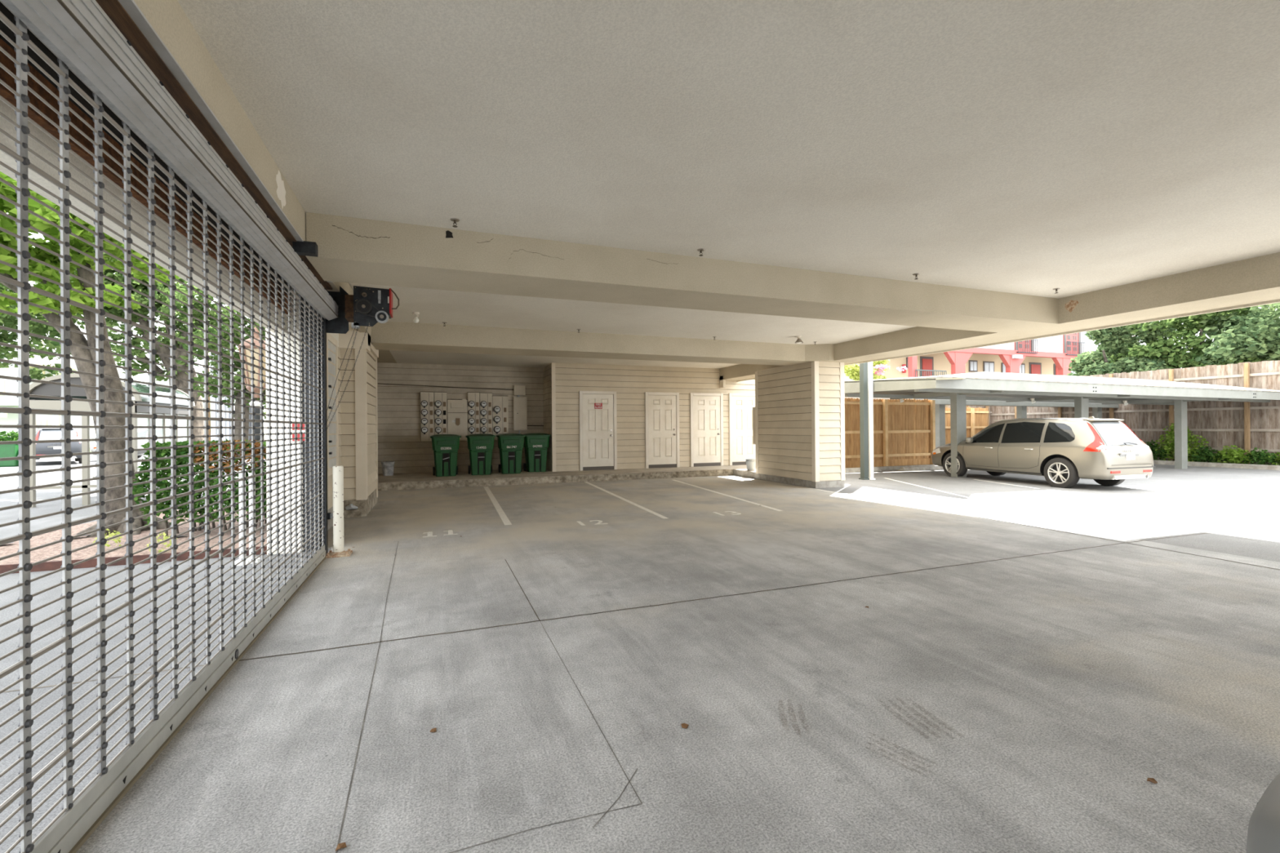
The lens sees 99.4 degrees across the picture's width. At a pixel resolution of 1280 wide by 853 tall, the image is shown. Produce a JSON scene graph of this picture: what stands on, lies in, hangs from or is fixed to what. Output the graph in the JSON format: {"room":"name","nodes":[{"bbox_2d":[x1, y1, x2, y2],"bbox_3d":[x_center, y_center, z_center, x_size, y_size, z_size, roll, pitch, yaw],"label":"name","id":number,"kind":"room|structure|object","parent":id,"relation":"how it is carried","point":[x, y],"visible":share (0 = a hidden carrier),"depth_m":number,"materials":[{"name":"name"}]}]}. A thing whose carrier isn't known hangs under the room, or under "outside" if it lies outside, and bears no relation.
{"room":"covered parking garage","nodes":[
{"label":"covered parking garage","id":0,"kind":"room"},
{"bbox_2d":[0,454,264,489],"bbox_3d":[-63.168,1.971,8.969,128.000,0.150,26.800,0,0,-21],"label":"road","id":1,"kind":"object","parent":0,"point":[43,478],"depth_m":18.20,"materials":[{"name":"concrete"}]},
{"bbox_2d":[0,444,18,466],"bbox_3d":[-26.091,1.138,22.247,1.250,1.000,0.900,0,0,-21],"label":"utility box","id":2,"kind":"object","parent":1,"relation":"on","point":[6,450],"visible":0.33,"depth_m":22.01,"materials":[{"name":"green plastic"}]},
{"bbox_2d":[35,427,81,463],"bbox_3d":[-26.265,0.832,24.420,4.785,1.620,1.990,0,0,41],"label":"parked car","id":3,"kind":"object","parent":1,"relation":"on","point":[42,433],"visible":0.46,"depth_m":22.87,"materials":[{"name":"black"}]},
{"bbox_2d":[90,428,211,458],"bbox_3d":[-23.736,0.816,26.689,4.785,1.620,1.990,0,0,-13],"label":"parked car","id":4,"kind":"object","parent":1,"relation":"on","point":[143,433],"visible":0.09,"depth_m":25.99,"materials":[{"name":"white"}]},
{"bbox_2d":[208,317,235,475],"bbox_3d":[-12.816,-1.019,16.573,0.763,5.001,0.146,0,0,-21],"label":"fluted column","id":5,"kind":"structure","parent":1,"relation":"on","point":[214,406],"depth_m":16.51,"materials":[{"name":"grey"}]},
{"bbox_2d":[0,506,266,564],"bbox_3d":[-6.430,1.471,7.439,3.270,0.140,4.340,0,0,-21],"label":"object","id":6,"kind":"object","parent":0,"point":[37,555],"visible":0.07,"depth_m":6.48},
{"bbox_2d":[0,171,179,537],"bbox_3d":[-7.507,-0.996,6.710,2.672,5.256,2.714,0,0,-21],"label":"street tree","id":7,"kind":"object","parent":6,"relation":"on","point":[6,255],"visible":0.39,"depth_m":7.08,"materials":[{"name":"green plant"}]},
{"bbox_2d":[93,528,123,546],"bbox_3d":[-6.056,1.285,6.162,0.214,0.251,0.242,0,0,33],"label":"weed","id":8,"kind":"object","parent":6,"relation":"on","point":[117,540],"visible":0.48,"depth_m":6.19,"materials":[{"name":"yellow plant"}]},
{"bbox_2d":[146,532,177,552],"bbox_3d":[-5.301,1.290,6.010,0.268,0.241,0.205,0,0,-21],"label":"weed","id":9,"kind":"object","parent":6,"relation":"on","point":[163,534],"visible":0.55,"depth_m":6.01,"materials":[{"name":"yellow plant"}]},
{"bbox_2d":[132,439,266,536],"bbox_3d":[-5.603,0.803,7.428,1.624,1.271,1.536,0,0,-21],"label":"hedge","id":10,"kind":"object","parent":6,"relation":"on","point":[160,453],"visible":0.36,"depth_m":6.81,"materials":[{"name":"green plant"}]},
{"bbox_2d":[237,326,266,515],"bbox_3d":[-5.910,-0.062,8.356,0.460,2.960,0.460,0,0,-21],"label":"street lantern","id":11,"kind":"object","parent":6,"relation":"on","point":[257,431],"visible":0.3,"depth_m":8.28,"materials":[{"name":"black metal"}]},
{"bbox_2d":[0,99,284,332],"bbox_3d":[-1.812,-1.592,0.956,0.660,1.060,11.050,0,0,-21],"label":"beam","id":12,"kind":"structure","parent":0,"point":[6,109],"depth_m":2.76,"materials":[{"name":"beige paint"}]},
{"bbox_2d":[0,1,291,314],"bbox_3d":[-1.863,-1.542,0.936,0.310,0.560,11.050,0,0,-21],"label":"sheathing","id":13,"kind":"structure","parent":12,"relation":"attached to","point":[5,44],"depth_m":2.66,"materials":[{"name":"black"}]},
{"bbox_2d":[0,482,331,852],"bbox_3d":[-15.124,1.544,-3.973,28.870,0.152,31.200,0,0,-21],"label":"pavement","id":14,"kind":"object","parent":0,"point":[6,581],"visible":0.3,"depth_m":3.44,"materials":[{"name":"concrete"}]},
{"bbox_2d":[29,373,195,507],"bbox_3d":[-10.699,0.243,11.151,1.700,2.430,2.520,0,0,-21],"label":"bus shelter","id":15,"kind":"object","parent":14,"relation":"on","point":[37,388],"visible":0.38,"depth_m":10.01,"materials":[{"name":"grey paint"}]},
{"bbox_2d":[0,240,244,441],"bbox_3d":[-13.829,-2.391,13.751,7.118,6.032,5.111,0,0,-21],"label":"building","id":16,"kind":"structure","parent":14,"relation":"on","point":[6,320],"depth_m":13.52,"materials":[{"name":"white paint"}]},
{"bbox_2d":[0,546,266,573],"bbox_3d":[-6.116,1.399,5.707,3.891,0.135,1.250,0,0,10],"label":"edging","id":17,"kind":"object","parent":14,"relation":"on","point":[55,565],"visible":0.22,"depth_m":5.51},
{"bbox_2d":[157,284,266,456],"bbox_3d":[-8.952,-1.406,12.375,2.830,4.160,2.647,0,0,29],"label":"street tree","id":18,"kind":"object","parent":14,"relation":"on","point":[200,378],"visible":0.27,"depth_m":11.90,"materials":[{"name":"green plant"}]},
{"bbox_2d":[235,470,250,565],"bbox_3d":[-4.058,0.926,5.544,0.165,0.950,0.167,0,0,-21],"label":"bollard","id":19,"kind":"object","parent":14,"relation":"on","point":[247,561],"visible":0.45,"depth_m":5.52,"materials":[{"name":"white"}]},
{"bbox_2d":[248,472,260,564],"bbox_3d":[-4.010,0.941,5.615,0.165,0.920,0.167,0,0,-21],"label":"bollard","id":20,"kind":"object","parent":14,"relation":"on","point":[257,560],"visible":0.53,"depth_m":5.59,"materials":[{"name":"white"}]},
{"bbox_2d":[318,313,328,555],"bbox_3d":[-3.410,0.021,5.828,0.070,2.750,0.110,0,0,-21],"label":"guide","id":21,"kind":"object","parent":14,"relation":"on","point":[324,322],"visible":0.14,"depth_m":5.85,"materials":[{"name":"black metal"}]},
{"bbox_2d":[0,0,330,852],"bbox_3d":[-2.104,-0.018,2.389,0.060,2.800,7.752,0,0,-21],"label":"grille","id":22,"kind":"object","parent":21,"relation":"attached to","point":[80,816],"visible":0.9,"depth_m":2.12,"materials":[{"name":"silver metal"}]},
{"bbox_2d":[118,0,332,283],"bbox_3d":[-1.370,-1.634,0.748,0.046,0.284,10.350,0,0,-21],"label":"lintel","id":23,"kind":"object","parent":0,"point":[164,24],"visible":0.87,"depth_m":2.60,"materials":[{"name":"paint"}]},
{"bbox_2d":[292,240,317,257],"bbox_3d":[-2.701,-1.437,4.381,0.160,0.092,0.090,0,0,-21],"label":"clip","id":24,"kind":"object","parent":23,"relation":"attached to","point":[302,248],"visible":0.86,"depth_m":4.35,"materials":[{"name":"black metal"}]},
{"bbox_2d":[265,287,318,555],"bbox_3d":[-3.855,-0.300,6.053,0.520,3.400,0.080,0,0,-21],"label":"wall pier","id":25,"kind":"object","parent":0,"point":[272,356],"visible":0.39,"depth_m":6.01,"materials":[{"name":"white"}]},
{"bbox_2d":[292,423,305,440],"bbox_3d":[-3.785,0.059,6.023,0.125,0.200,0.024,0,0,-21],"label":"placard","id":26,"kind":"object","parent":25,"relation":"attached to","point":[293,424],"visible":0.39,"depth_m":6.01,"materials":[{"name":"red plastic"}]},
{"bbox_2d":[327,333,342,529],"bbox_3d":[-4.355,-0.095,7.205,0.350,3.000,2.450,0,0,-21],"label":"wall","id":27,"kind":"structure","parent":0,"point":[330,478],"depth_m":7.82,"materials":[{"name":"paint"}]},
{"bbox_2d":[326,333,338,476],"bbox_3d":[-4.316,-0.299,7.610,0.070,1.930,0.860,0,0,-21],"label":"rail","id":28,"kind":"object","parent":27,"relation":"in","point":[331,343],"depth_m":7.65,"materials":[{"name":"paint"}]},
{"bbox_2d":[305,213,396,363],"bbox_3d":[-5.080,-1.719,9.476,0.870,0.515,11.100,0,0,-21],"label":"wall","id":29,"kind":"structure","parent":0,"point":[384,356],"depth_m":8.33,"materials":[{"name":"paint"}]},
{"bbox_2d":[95,0,333,289],"bbox_3d":[-1.577,-1.574,0.857,0.270,0.180,10.700,0,0,-21],"label":"lumber blocking","id":30,"kind":"object","parent":29,"relation":"attached to","point":[113,9],"visible":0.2,"depth_m":2.49,"materials":[{"name":"wood"}]},
{"bbox_2d":[300,285,348,333],"bbox_3d":[-3.439,-1.308,5.922,0.460,0.570,0.015,0,0,-21],"label":"bracket","id":31,"kind":"object","parent":29,"relation":"attached to","point":[340,325],"visible":0.45,"depth_m":5.96,"materials":[{"name":"black metal"}]},
{"bbox_2d":[0,0,338,320],"bbox_3d":[-1.549,-1.286,1.128,0.132,0.235,10.190,0,0,-21],"label":"hood","id":32,"kind":"object","parent":31,"relation":"attached to","point":[79,33],"visible":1,"depth_m":2.12,"materials":[{"name":"metal"}]},
{"bbox_2d":[338,322,378,500],"bbox_3d":[-5.334,-0.153,10.154,0.850,3.140,3.880,0,0,-21],"label":"wall","id":33,"kind":"structure","parent":0,"point":[358,403],"depth_m":8.46,"materials":[{"name":"paint"}]},
{"bbox_2d":[343,488,377,518],"bbox_3d":[-4.916,1.282,9.151,0.710,0.260,1.800,0,0,-21],"label":"baseboard","id":34,"kind":"structure","parent":33,"relation":"attached to","point":[365,506],"depth_m":8.46,"materials":[{"name":"concrete"}]},
{"bbox_2d":[351,285,399,328],"bbox_3d":[-2.859,-1.270,5.888,0.462,0.445,0.316,0,0,-21],"label":"operator","id":35,"kind":"object","parent":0,"point":[371,305],"visible":1,"depth_m":5.78,"materials":[{"name":"black metal"}]},
{"bbox_2d":[326,327,358,422],"bbox_3d":[-3.174,-0.548,5.778,0.401,1.052,0.012,0,0,9],"label":"chain","id":36,"kind":"object","parent":35,"relation":"hanging from","point":[357,327],"visible":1,"depth_m":5.77,"materials":[{"name":"black metal"}]},
{"bbox_2d":[325,325,368,430],"bbox_3d":[-3.130,-0.514,5.794,0.480,1.122,0.012,0,0,4],"label":"chain","id":37,"kind":"object","parent":35,"relation":"hanging from","point":[367,326],"visible":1,"depth_m":5.79,"materials":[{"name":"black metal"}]},
{"bbox_2d":[345,294,353,322],"bbox_3d":[-3.138,-1.281,5.904,0.090,0.250,0.250,0,0,-21],"label":"wood block","id":38,"kind":"object","parent":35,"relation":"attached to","point":[348,298],"visible":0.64,"depth_m":5.79,"materials":[{"name":"wood"}]},
{"bbox_2d":[377,362,543,474],"bbox_3d":[-5.054,-0.153,15.242,4.750,3.148,0.150,0,0,-21],"label":"wall","id":39,"kind":"structure","parent":0,"point":[398,406],"depth_m":14.87,"materials":[{"name":"paint"}]},
{"bbox_2d":[420,391,434,440],"bbox_3d":[-5.793,-0.277,14.781,0.345,1.347,0.198,0,0,-21],"label":"panel","id":40,"kind":"object","parent":39,"relation":"attached to","point":[427,398],"visible":1,"depth_m":14.78,"materials":[{"name":"paint"}]},
{"bbox_2d":[434,391,447,435],"bbox_3d":[-5.471,-0.280,14.902,0.328,1.347,0.198,0,0,-21],"label":"panel","id":41,"kind":"object","parent":39,"relation":"attached to","point":[440,397],"visible":0.96,"depth_m":14.90,"materials":[{"name":"paint"}]},
{"bbox_2d":[377,382,513,390],"bbox_3d":[-5.299,-1.100,15.052,3.571,0.128,0.024,0,0,-21],"label":"cable","id":42,"kind":"object","parent":39,"relation":"attached to","point":[378,383],"visible":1,"depth_m":15.00,"materials":[{"name":"brown plastic"}]},
{"bbox_2d":[447,399,467,440],"bbox_3d":[-5.072,-0.189,15.088,0.525,1.160,0.130,0,0,-21],"label":"electrical panel","id":43,"kind":"object","parent":39,"relation":"attached to","point":[457,410],"visible":0.8,"depth_m":15.05,"materials":[{"name":"paint"}]},
{"bbox_2d":[467,391,479,435],"bbox_3d":[-4.657,-0.288,15.207,0.320,1.352,0.198,0,0,-21],"label":"panel","id":44,"kind":"object","parent":39,"relation":"attached to","point":[473,400],"visible":0.96,"depth_m":15.20,"materials":[{"name":"paint"}]},
{"bbox_2d":[479,392,492,434],"bbox_3d":[-4.343,-0.285,15.325,0.338,1.342,0.198,0,0,-21],"label":"panel","id":45,"kind":"object","parent":39,"relation":"attached to","point":[486,398],"visible":0.96,"depth_m":15.32,"materials":[{"name":"paint"}]},
{"bbox_2d":[492,395,508,439],"bbox_3d":[-3.975,-0.247,15.463,0.432,1.262,0.198,0,0,-21],"label":"panel","id":46,"kind":"object","parent":39,"relation":"attached to","point":[500,403],"visible":0.96,"depth_m":15.46,"materials":[{"name":"paint"}]},
{"bbox_2d":[513,385,525,396],"bbox_3d":[-3.487,-1.025,15.702,0.320,0.330,0.100,0,0,-21],"label":"junction box","id":47,"kind":"object","parent":39,"relation":"attached to","point":[518,390],"visible":1,"depth_m":15.65,"materials":[{"name":"paint"}]},
{"bbox_2d":[512,396,527,433],"bbox_3d":[-3.465,-0.312,15.694,0.385,1.085,0.125,0,0,-21],"label":"box","id":48,"kind":"object","parent":39,"relation":"attached to","point":[519,403],"visible":0.97,"depth_m":15.65,"materials":[{"name":"paint"}]},
{"bbox_2d":[542,363,551,471],"bbox_3d":[-2.586,-0.171,15.490,0.155,3.148,1.380,0,0,-21],"label":"wall","id":49,"kind":"structure","parent":0,"point":[547,392],"depth_m":15.31,"materials":[{"name":"paint"}]},
{"bbox_2d":[370,321,834,365],"bbox_3d":[-0.173,-1.586,10.762,9.240,0.370,1.140,0,0,-21],"label":"beam","id":50,"kind":"structure","parent":0,"point":[389,335],"depth_m":10.23,"materials":[{"name":"paint"}]},
{"bbox_2d":[555,363,755,471],"bbox_3d":[1.167,-0.198,16.204,7.625,3.148,0.180,0,0,-21],"label":"wall","id":51,"kind":"structure","parent":0,"point":[630,384],"depth_m":15.59,"materials":[{"name":"paint"}]},
{"bbox_2d":[551,362,555,471],"bbox_3d":[-2.356,-0.254,14.810,0.100,2.970,0.055,0,0,-21],"label":"trim","id":52,"kind":"structure","parent":51,"relation":"attached to","point":[553,364],"depth_m":14.78,"materials":[{"name":"paint"}]},
{"bbox_2d":[578,391,617,471],"bbox_3d":[-1.164,0.116,15.198,1.080,2.213,0.123,0,0,-21],"label":"door","id":53,"kind":"structure","parent":51,"relation":"in","point":[603,441],"depth_m":15.20,"materials":[{"name":"white paint"}]},
{"bbox_2d":[644,391,679,468],"bbox_3d":[0.664,0.103,15.884,1.075,2.213,0.123,0,0,-21],"label":"door","id":54,"kind":"structure","parent":51,"relation":"in","point":[661,420],"depth_m":15.89,"materials":[{"name":"white paint"}]},
{"bbox_2d":[689,392,723,466],"bbox_3d":[2.029,0.094,16.396,1.100,2.213,0.123,0,0,-21],"label":"door","id":55,"kind":"structure","parent":51,"relation":"in","point":[708,405],"depth_m":16.40,"materials":[{"name":"white paint"}]},
{"bbox_2d":[719,375,725,387],"bbox_3d":[2.508,-1.358,16.515,0.080,0.350,0.250,0,0,-21],"label":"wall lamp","id":56,"kind":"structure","parent":51,"relation":"attached to","point":[722,382],"depth_m":16.45,"materials":[{"name":"paint"}]},
{"bbox_2d":[728,393,755,465],"bbox_3d":[3.250,0.082,16.855,1.070,2.220,0.123,0,0,-21],"label":"door","id":57,"kind":"structure","parent":51,"relation":"in","point":[741,447],"depth_m":16.82,"materials":[{"name":"white paint"}]},
{"bbox_2d":[736,299,1279,382],"bbox_3d":[7.624,-1.812,5.381,0.348,0.750,24.703,0,0,-22],"label":"trim","id":58,"kind":"structure","parent":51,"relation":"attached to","point":[1274,300],"depth_m":8.02,"materials":[{"name":"paint"}]},
{"bbox_2d":[75,475,1279,852],"bbox_3d":[1.702,1.429,3.944,9.460,0.154,26.200,0,0,-21],"label":"floor","id":59,"kind":"structure","parent":0,"point":[1000,686],"depth_m":2.80,"materials":[{"name":"concrete"}]},
{"bbox_2d":[324,465,352,558],"bbox_3d":[-3.270,0.911,5.883,0.240,0.968,0.220,0,0,-21],"label":"bollard","id":60,"kind":"object","parent":59,"relation":"on","point":[337,471],"visible":0.97,"depth_m":5.84,"materials":[{"name":"white metal"}]},
{"bbox_2d":[377,469,733,490],"bbox_3d":[-1.844,1.310,13.518,9.530,0.170,0.042,0,0,-21],"label":"curb","id":61,"kind":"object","parent":59,"relation":"on","point":[574,478],"depth_m":13.32,"materials":[{"name":"concrete"}]},
{"bbox_2d":[377,464,755,483],"bbox_3d":[-0.989,1.330,14.684,11.950,0.220,4.000,0,0,-21],"label":"walkway","id":62,"kind":"object","parent":59,"relation":"on","point":[462,475],"visible":0.32,"depth_m":14.16,"materials":[{"name":"concrete"}]},
{"bbox_2d":[381,456,395,475],"bbox_3d":[-6.482,1.014,13.959,0.327,0.493,0.324,0,0,-21],"label":"bucket","id":63,"kind":"object","parent":62,"relation":"on","point":[388,467],"visible":1,"depth_m":13.85,"materials":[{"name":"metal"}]},
{"bbox_2d":[430,434,461,476],"bbox_3d":[-4.945,0.723,13.802,0.720,1.052,0.735,0,0,-22],"label":"bin","id":64,"kind":"object","parent":62,"relation":"on","point":[445,446],"visible":1,"depth_m":13.53,"materials":[{"name":"green plastic"}]},
{"bbox_2d":[465,433,495,475],"bbox_3d":[-4.155,0.717,14.142,0.720,1.052,0.735,0,0,-19],"label":"bin","id":65,"kind":"object","parent":62,"relation":"on","point":[480,446],"visible":1,"depth_m":13.87,"materials":[{"name":"green plastic"}]},
{"bbox_2d":[496,433,525,474],"bbox_3d":[-3.443,0.712,14.451,0.720,1.052,0.735,0,0,-18],"label":"bin","id":66,"kind":"object","parent":62,"relation":"on","point":[510,446],"visible":1,"depth_m":14.17,"materials":[{"name":"green plastic"}]},
{"bbox_2d":[523,433,551,472],"bbox_3d":[-2.872,0.709,14.965,0.720,1.052,0.735,0,0,-19],"label":"bin","id":67,"kind":"object","parent":62,"relation":"on","point":[535,446],"visible":1,"depth_m":14.69,"materials":[{"name":"green plastic"}]},
{"bbox_2d":[745,458,755,471],"bbox_3d":[3.009,1.035,14.711,0.304,0.312,0.304,0,0,-21],"label":"bucket","id":68,"kind":"object","parent":62,"relation":"on","point":[750,463],"visible":0.92,"depth_m":14.61,"materials":[{"name":"grey"}]},
{"bbox_2d":[733,469,844,488],"bbox_3d":[3.588,1.321,13.672,0.790,0.268,3.550,0,0,-21],"label":"footing","id":69,"kind":"object","parent":59,"relation":"on","point":[823,484],"visible":0.64,"depth_m":12.68,"materials":[{"name":"concrete"}]},
{"bbox_2d":[819,488,1279,569],"bbox_3d":[4.985,1.335,8.007,0.031,0.001,7.913,0,0,-17],"label":"trim","id":70,"kind":"structure","parent":59,"relation":"on","point":[820,489],"depth_m":6.38,"materials":[{"name":"concrete"}]},
{"bbox_2d":[1246,772,1279,852],"bbox_3d":[2.712,0.532,-0.850,2.262,1.620,4.770,0,0,-23],"label":"parked car","id":71,"kind":"object","parent":59,"relation":"on","point":[1264,827],"visible":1,"depth_m":1.01,"materials":[{"name":"grey"}]},
{"bbox_2d":[305,212,1058,333],"bbox_3d":[1.456,-1.604,6.421,9.240,0.370,0.792,0,0,-21],"label":"beam","id":72,"kind":"structure","parent":0,"point":[351,250],"depth_m":5.58,"materials":[{"name":"paint"}]},
{"bbox_2d":[177,0,1279,368],"bbox_3d":[2.670,-1.916,4.321,10.040,0.250,26.200,0,0,-21],"label":"ceiling","id":73,"kind":"structure","parent":0,"point":[1036,148],"depth_m":3.28,"materials":[{"name":"paint"}]},
{"bbox_2d":[755,360,844,481],"bbox_3d":[3.788,-0.117,13.113,0.810,2.660,2.370,0,0,-21],"label":"wall column","id":74,"kind":"structure","parent":0,"point":[800,408],"depth_m":12.31,"materials":[{"name":"paint"}]},
{"bbox_2d":[752,407,755,444],"bbox_3d":[3.148,-0.021,14.255,0.288,0.980,0.260,0,0,-21],"label":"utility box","id":75,"kind":"object","parent":74,"relation":"attached to","point":[753,408],"visible":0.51,"depth_m":14.26,"materials":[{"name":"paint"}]},
{"bbox_2d":[719,252,1279,380],"bbox_3d":[7.218,-1.649,5.226,0.970,0.369,24.700,0,0,-21],"label":"beam","id":76,"kind":"structure","parent":0,"point":[1255,279],"depth_m":7.10,"materials":[{"name":"paint"}]},
{"bbox_2d":[732,464,1279,562],"bbox_3d":[33.799,1.371,48.995,82.300,0.389,92.000,0,0,-21],"label":"pavement","id":77,"kind":"structure","parent":0,"point":[1233,511],"depth_m":9.84,"materials":[{"name":"concrete"}]},
{"bbox_2d":[844,466,881,472],"bbox_3d":[6.261,1.311,16.283,2.350,0.120,0.200,0,0,-21],"label":"wheel stop","id":78,"kind":"object","parent":77,"relation":"on","point":[875,468],"visible":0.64,"depth_m":16.30,"materials":[{"name":"concrete"}]},
{"bbox_2d":[858,362,869,479],"bbox_3d":[5.795,-0.930,14.056,0.204,4.662,0.204,0,0,-21],"label":"pole","id":79,"kind":"object","parent":77,"relation":"on","point":[863,366],"visible":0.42,"depth_m":14.00,"materials":[{"name":"grey metal"}]},
{"bbox_2d":[867,361,875,479],"bbox_3d":[5.960,-0.930,14.043,0.160,4.664,0.160,0,0,-21],"label":"pole","id":80,"kind":"object","parent":77,"relation":"on","point":[870,391],"visible":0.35,"depth_m":14.00,"materials":[{"name":"white metal"}]},
{"bbox_2d":[844,359,906,380],"bbox_3d":[10.882,-1.156,25.502,6.492,5.160,2.120,0,0,-21],"label":"flowering shrub","id":81,"kind":"object","parent":77,"relation":"on","point":[852,371],"visible":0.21,"depth_m":24.93,"materials":[{"name":"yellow plant"}]},
{"bbox_2d":[844,397,935,467],"bbox_3d":[7.597,0.256,17.828,5.550,2.390,0.166,0,0,-21],"label":"fence","id":82,"kind":"object","parent":77,"relation":"on","point":[904,432],"visible":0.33,"depth_m":18.26,"materials":[{"name":"brown wood"}]},
{"bbox_2d":[897,465,943,471],"bbox_3d":[9.094,1.330,17.346,2.000,0.120,0.200,0,0,-21],"label":"wheel stop","id":83,"kind":"object","parent":77,"relation":"on","point":[935,467],"visible":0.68,"depth_m":17.21,"materials":[{"name":"concrete"}]},
{"bbox_2d":[945,407,988,444],"bbox_3d":[14.174,0.356,24.568,4.600,2.470,0.166,0,0,-21],"label":"fence","id":84,"kind":"object","parent":77,"relation":"on","point":[976,418],"visible":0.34,"depth_m":24.98,"materials":[{"name":"brown wood"}]},
{"bbox_2d":[948,405,991,426],"bbox_3d":[16.995,0.090,27.657,3.257,3.069,0.166,0,0,-21],"label":"fence","id":85,"kind":"object","parent":77,"relation":"on","point":[988,407],"visible":0.02,"depth_m":27.93,"materials":[{"name":"brown wood"}]},
{"bbox_2d":[844,396,1118,448],"bbox_3d":[19.959,0.107,24.233,29.600,2.720,2.650,0,0,-21],"label":"carport","id":86,"kind":"object","parent":77,"relation":"on","point":[1021,406],"visible":0.27,"depth_m":20.51,"materials":[{"name":"grey metal"}]},
{"bbox_2d":[876,331,1133,408],"bbox_3d":[32.464,-5.809,51.701,32.659,16.000,11.050,0,0,-21],"label":"apartment building","id":87,"kind":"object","parent":77,"relation":"on","point":[1052,355],"visible":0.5,"depth_m":46.76,"materials":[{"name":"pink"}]},
{"bbox_2d":[931,416,1155,488],"bbox_3d":[9.795,0.583,13.828,1.990,1.620,4.785,0,0,-17],"label":"parked car","id":88,"kind":"object","parent":77,"relation":"on","point":[1063,451],"visible":0.99,"depth_m":12.33,"materials":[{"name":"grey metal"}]},
{"bbox_2d":[1083,422,1106,451],"bbox_3d":[9.724,0.216,11.647,0.308,0.630,0.477,0,0,-17],"label":"tail lamp","id":89,"kind":"object","parent":88,"relation":"attached to","point":[1093,441],"depth_m":11.66,"materials":[{"name":"red plastic"}]},
{"bbox_2d":[1121,422,1147,448],"bbox_3d":[11.042,0.207,12.040,0.308,0.630,0.477,0,0,-17],"label":"tail lamp","id":90,"kind":"object","parent":88,"relation":"attached to","point":[1143,444],"depth_m":11.88,"materials":[{"name":"red"}]},
{"bbox_2d":[844,459,1279,470],"bbox_3d":[13.092,1.475,17.724,16.950,0.430,20.000,0,0,-21],"label":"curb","id":91,"kind":"structure","parent":77,"relation":"on","point":[1155,462],"depth_m":18.86,"materials":[{"name":"concrete"}]},
{"bbox_2d":[1144,439,1171,460],"bbox_3d":[20.294,0.953,21.399,0.626,0.902,0.998,0,0,-21],"label":"weed","id":92,"kind":"object","parent":91,"relation":"on","point":[1155,454],"visible":0.62,"depth_m":21.29,"materials":[{"name":"green plant"}]},
{"bbox_2d":[1188,445,1226,462],"bbox_3d":[20.860,1.050,19.864,0.635,0.722,1.155,0,0,-21],"label":"weed","id":93,"kind":"object","parent":91,"relation":"on","point":[1209,453],"visible":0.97,"depth_m":19.86,"materials":[{"name":"green plant"}]},
{"bbox_2d":[1212,444,1255,463],"bbox_3d":[21.095,1.025,19.220,0.648,0.751,1.212,0,0,-21],"label":"weed","id":94,"kind":"object","parent":91,"relation":"on","point":[1233,455],"visible":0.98,"depth_m":19.21,"materials":[{"name":"green plant"}]},
{"bbox_2d":[1243,447,1279,465],"bbox_3d":[21.344,1.075,18.579,0.650,0.705,1.022,0,0,-21],"label":"weed","id":95,"kind":"object","parent":91,"relation":"on","point":[1260,457],"visible":0.94,"depth_m":18.55,"materials":[{"name":"green plant"}]},
{"bbox_2d":[844,371,1279,477],"bbox_3d":[20.676,-0.209,19.755,31.400,3.444,5.540,0,0,-21],"label":"carport","id":96,"kind":"object","parent":77,"relation":"on","point":[957,388],"visible":0.79,"depth_m":15.37,"materials":[{"name":"metal"}]},
{"bbox_2d":[1066,321,1186,376],"bbox_3d":[25.306,-2.013,29.091,4.907,7.653,5.170,0,0,-16],"label":"tree","id":97,"kind":"object","parent":77,"relation":"on","point":[1113,340],"visible":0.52,"depth_m":28.06,"materials":[{"name":"green plant"}]},
{"bbox_2d":[990,360,1279,465],"bbox_3d":[22.047,-0.362,17.873,0.166,3.870,22.029,0,0,-21],"label":"fence","id":98,"kind":"object","parent":77,"relation":"on","point":[1246,425],"visible":0.33,"depth_m":20.14,"materials":[{"name":"brown wood"}]},
{"bbox_2d":[1154,422,1208,462],"bbox_3d":[20.556,0.636,20.636,0.664,1.681,1.613,0,0,-21],"label":"shrub","id":99,"kind":"object","parent":77,"relation":"on","point":[1171,446],"visible":0.47,"depth_m":20.75,"materials":[{"name":"green plant"}]},
{"bbox_2d":[1108,306,1278,368],"bbox_3d":[28.508,-2.568,27.116,7.229,8.712,6.895,0,0,-21],"label":"tree","id":100,"kind":"object","parent":77,"relation":"on","point":[1185,332],"visible":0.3,"depth_m":26.58,"materials":[{"name":"green plant"}]},
{"bbox_2d":[1195,302,1279,364],"bbox_3d":[29.566,-2.861,23.807,7.875,9.272,7.135,0,0,-37],"label":"tree","id":101,"kind":"object","parent":77,"relation":"on","point":[1262,325],"visible":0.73,"depth_m":23.82,"materials":[{"name":"green plant"}]},
{"bbox_3d":[-76.011,2.068,43.188,128.000,0.240,45.700,0,0,-21],"label":"lawn","id":102,"kind":"structure","parent":0,"visible":0},
{"bbox_2d":[0,430,18,441],"bbox_3d":[-40.773,0.965,34.467,2.768,1.533,1.380,0,0,-21],"label":"shrub","id":103,"kind":"object","parent":102,"relation":"on","point":[14,436],"visible":0.3,"depth_m":34.55,"materials":[{"name":"green plant"}]},
{"bbox_2d":[0,331,149,448],"bbox_3d":[-56.524,-2.451,38.996,29.588,8.576,11.280,0,0,-21],"label":"apartment building","id":104,"kind":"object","parent":102,"relation":"on","point":[6,385],"visible":0.24,"depth_m":39.20,"materials":[{"name":"grey paint"}]},
{"bbox_2d":[155,368,266,439],"bbox_3d":[-44.467,-1.767,54.199,11.667,7.069,11.280,0,0,-21],"label":"apartment building","id":105,"kind":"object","parent":102,"relation":"on","point":[158,421],"visible":0.02,"depth_m":49.93,"materials":[{"name":"grey"}]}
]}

